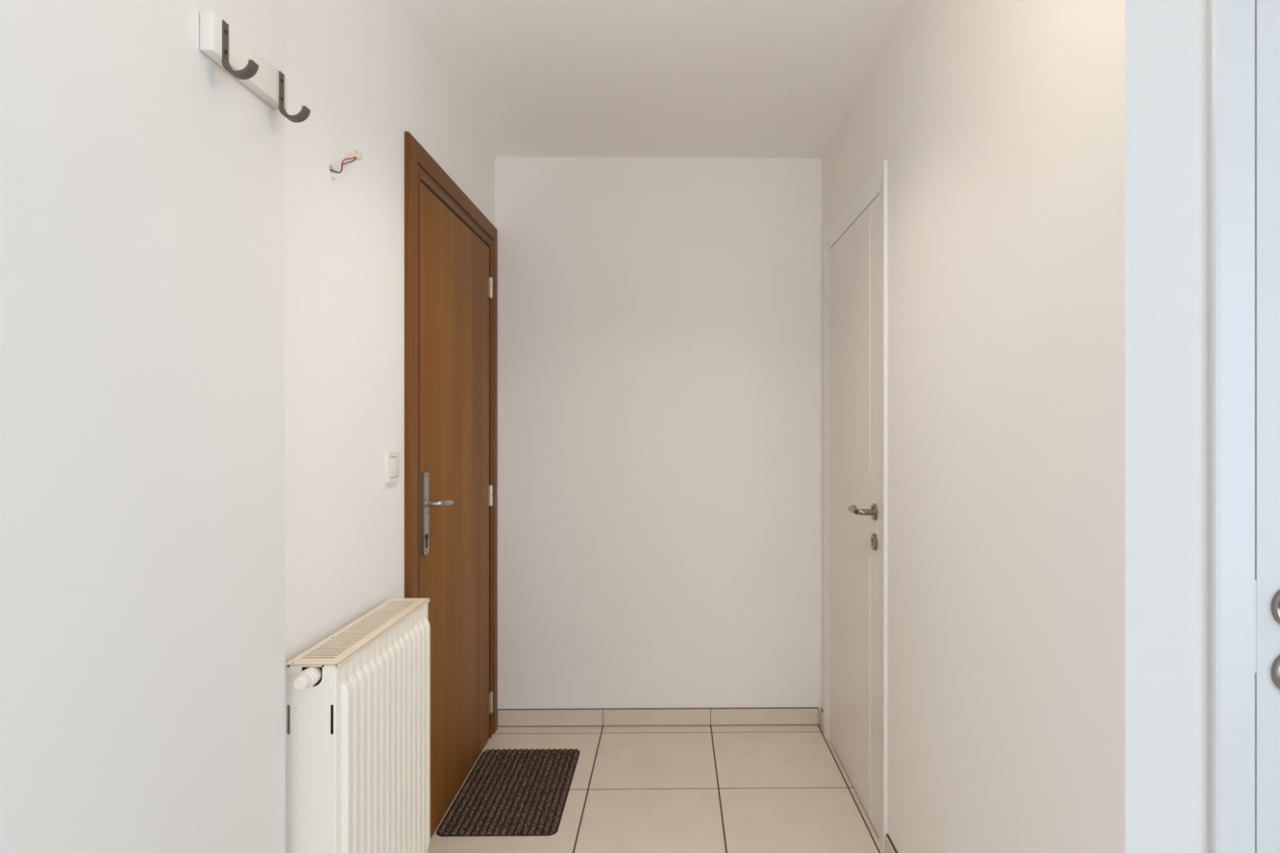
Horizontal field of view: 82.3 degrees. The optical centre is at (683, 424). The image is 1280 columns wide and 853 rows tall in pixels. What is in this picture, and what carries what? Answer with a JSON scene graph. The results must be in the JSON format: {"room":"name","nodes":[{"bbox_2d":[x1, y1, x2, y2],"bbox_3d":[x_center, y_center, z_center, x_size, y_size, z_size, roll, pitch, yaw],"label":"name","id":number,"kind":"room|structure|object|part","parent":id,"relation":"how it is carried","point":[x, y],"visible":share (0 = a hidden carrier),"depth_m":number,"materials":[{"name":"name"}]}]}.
{"room":"entrance hallway","nodes":[
{"label":"entrance hallway","id":0,"kind":"room"},
{"bbox_2d":[0,0,284,852],"bbox_3d":[-0.806,-0.003,-2.077,0.230,2.600,6.869,0,0,-1],"label":"wall","id":1,"kind":"structure","parent":0,"point":[142,182],"depth_m":0.98,"materials":[{"name":"white paint"}]},
{"bbox_2d":[200,11,310,122],"bbox_3d":[-0.702,-0.585,1.217,0.070,0.088,0.214,0,0,-1],"label":"coat rack","id":2,"kind":"object","parent":1,"relation":"attached to","point":[219,41],"visible":1,"depth_m":1.18,"materials":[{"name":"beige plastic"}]},
{"bbox_2d":[284,0,494,734],"bbox_3d":[-0.879,-0.003,2.261,0.160,2.600,2.008,0,0,-1],"label":"wall","id":3,"kind":"structure","parent":0,"point":[366,77],"depth_m":1.73,"materials":[{"name":"paint"}]},
{"bbox_2d":[329,150,362,179],"bbox_3d":[-0.777,-0.597,1.670,0.040,0.089,0.112,0,0,29],"label":"wire","id":4,"kind":"object","parent":3,"relation":"attached to","point":[357,155],"visible":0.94,"depth_m":1.67,"materials":[{"name":"red"}]},
{"bbox_2d":[385,451,399,483],"bbox_3d":[-0.790,0.115,1.988,0.010,0.082,0.082,0,0,-1],"label":"light switch","id":5,"kind":"object","parent":3,"relation":"attached to","point":[392,463],"visible":1,"depth_m":1.98,"materials":[{"name":"beige plastic"}]},
{"bbox_2d":[404,131,497,838],"bbox_3d":[-0.796,0.230,2.605,0.135,2.135,1.038,0,0,-1],"label":"door","id":6,"kind":"structure","parent":3,"relation":"in","point":[451,246],"depth_m":2.47,"materials":[{"name":"brown wood"}]},
{"bbox_3d":[-0.803,0.230,2.135,0.048,2.135,0.099,0,0,-1],"label":"frame post","id":7,"kind":"part","parent":6,"relation":"part of","materials":[{"name":"brown wood"}]},
{"bbox_3d":[-0.782,0.268,2.212,0.009,0.248,0.042,0,0,-1],"label":"handle plate","id":8,"kind":"part","parent":6,"relation":"part of","materials":[{"name":"silver metal"}]},
{"bbox_3d":[-0.751,0.241,2.264,0.055,0.028,0.125,0,0,-1],"label":"lever handle","id":9,"kind":"part","parent":6,"relation":"part of","materials":[{"name":"silver metal"}]},
{"bbox_3d":[-0.816,0.230,3.074,0.048,2.135,0.099,0,0,-1],"label":"frame post","id":10,"kind":"part","parent":6,"relation":"part of","materials":[{"name":"brown wood"}]},
{"bbox_2d":[397,0,909,158],"bbox_3d":[0.715,-1.302,-1.090,3.400,0.301,8.800,0,0,-1],"label":"ceiling","id":11,"kind":"structure","parent":0,"point":[662,78],"depth_m":2.39,"materials":[{"name":"white paint"}]},
{"bbox_2d":[427,724,882,852],"bbox_3d":[0.599,1.357,-0.965,3.629,0.120,9.054,0,0,-1],"label":"floor","id":12,"kind":"structure","parent":0,"point":[755,788],"depth_m":2.55,"materials":[{"name":"beige tile"}]},
{"bbox_2d":[284,598,430,852],"bbox_3d":[-0.724,0.876,1.644,0.132,0.840,0.583,0,0,-1],"label":"radiator","id":13,"kind":"object","parent":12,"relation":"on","point":[357,742],"visible":1,"depth_m":1.53,"materials":[{"name":"white metal"}]},
{"bbox_3d":[-0.719,0.789,1.417,0.089,0.636,0.002,0,0,-1],"label":"plate","id":14,"kind":"part","parent":13,"relation":"part of","materials":[{"name":"white metal"}]},
{"bbox_3d":[-0.762,0.811,1.675,0.012,0.692,0.506,0,0,-1],"label":"panel","id":15,"kind":"part","parent":13,"relation":"part of","materials":[{"name":"beige metal"}]},
{"bbox_2d":[284,598,429,669],"bbox_3d":[-0.719,0.464,1.667,0.101,0.009,0.536,0,0,-1],"label":"grille","id":16,"kind":"object","parent":13,"relation":"attached to","point":[375,627],"depth_m":1.59,"materials":[{"name":"metal"}]},
{"bbox_3d":[-0.667,0.810,1.668,0.018,0.694,0.530,0,0,-1],"label":"panel","id":17,"kind":"part","parent":13,"relation":"part of","materials":[{"name":"white metal"}]},
{"bbox_2d":[436,748,579,836],"bbox_3d":[-0.598,1.292,2.608,0.384,0.010,0.608,0,0,-1],"label":"doormat","id":18,"kind":"object","parent":12,"relation":"on","point":[522,792],"visible":1,"depth_m":2.55,"materials":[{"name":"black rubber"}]},
{"bbox_2d":[494,156,821,726],"bbox_3d":[-0.107,-0.003,3.216,1.610,2.600,0.120,0,0,-1],"label":"wall","id":19,"kind":"structure","parent":0,"point":[659,319],"depth_m":3.15,"materials":[{"name":"paint"}]},
{"bbox_2d":[497,707,818,726],"bbox_3d":[-0.107,1.260,3.151,1.383,0.073,0.010,0,0,-1],"label":"baseboard","id":20,"kind":"structure","parent":19,"relation":"attached to","point":[700,716],"depth_m":3.15,"materials":[{"name":"beige tile"}]},
{"bbox_2d":[821,0,1207,852],"bbox_3d":[0.687,-0.003,2.163,0.150,2.600,2.247,0,0,-1],"label":"wall","id":21,"kind":"structure","parent":0,"point":[1046,159],"depth_m":1.29,"materials":[{"name":"paint"}]},
{"bbox_2d":[819,708,823,731],"bbox_3d":[0.594,1.260,3.116,0.010,0.073,0.079,0,0,-1],"label":"baseboard","id":22,"kind":"structure","parent":21,"relation":"attached to","point":[821,712],"depth_m":3.12,"materials":[{"name":"beige tile"}]},
{"bbox_2d":[823,160,887,852],"bbox_3d":[0.601,0.251,2.635,0.129,2.092,0.887,0,0,-1],"label":"door","id":23,"kind":"structure","parent":21,"relation":"in","point":[855,245],"depth_m":2.55,"materials":[{"name":"white paint"}]},
{"bbox_3d":[0.610,0.251,3.042,0.040,2.092,0.074,0,0,-1],"label":"frame post","id":24,"kind":"part","parent":23,"relation":"part of","materials":[{"name":"white paint"}]},
{"bbox_3d":[0.570,0.277,2.371,0.059,0.019,0.135,0,0,-1],"label":"lever handle","id":25,"kind":"part","parent":23,"relation":"part of","materials":[{"name":"silver metal"}]},
{"bbox_3d":[0.621,0.251,2.229,0.040,2.092,0.074,0,0,-1],"label":"frame post","id":26,"kind":"part","parent":23,"relation":"part of","materials":[{"name":"white paint"}]},
{"bbox_2d":[884,834,897,852],"bbox_3d":[0.615,1.260,1.612,0.010,0.073,1.146,0,0,-1],"label":"baseboard","id":27,"kind":"structure","parent":21,"relation":"attached to","point":[889,846],"depth_m":2.15,"materials":[{"name":"beige tile"}]},
{"bbox_3d":[1.531,-0.003,1.121,1.508,2.600,0.140,0,0,-1],"label":"wall","id":28,"kind":"structure","parent":0,"visible":0},
{"bbox_2d":[1207,0,1279,852],"bbox_3d":[1.222,0.252,1.030,0.952,2.090,0.133,0,0,-1],"label":"door","id":29,"kind":"structure","parent":28,"relation":"in","point":[1243,36],"depth_m":1.03,"materials":[{"name":"grey wood"}]},
{"bbox_3d":[0.775,0.252,1.048,0.058,2.090,0.045,0,0,-1],"label":"frame post","id":30,"kind":"part","parent":29,"relation":"part of","materials":[{"name":"grey wood"}]},
{"bbox_3d":[0.805,0.284,1.040,0.002,0.130,0.022,0,0,-1],"label":"strike plate","id":31,"kind":"part","parent":29,"relation":"part of","materials":[{"name":"grey metal"}]}
]}

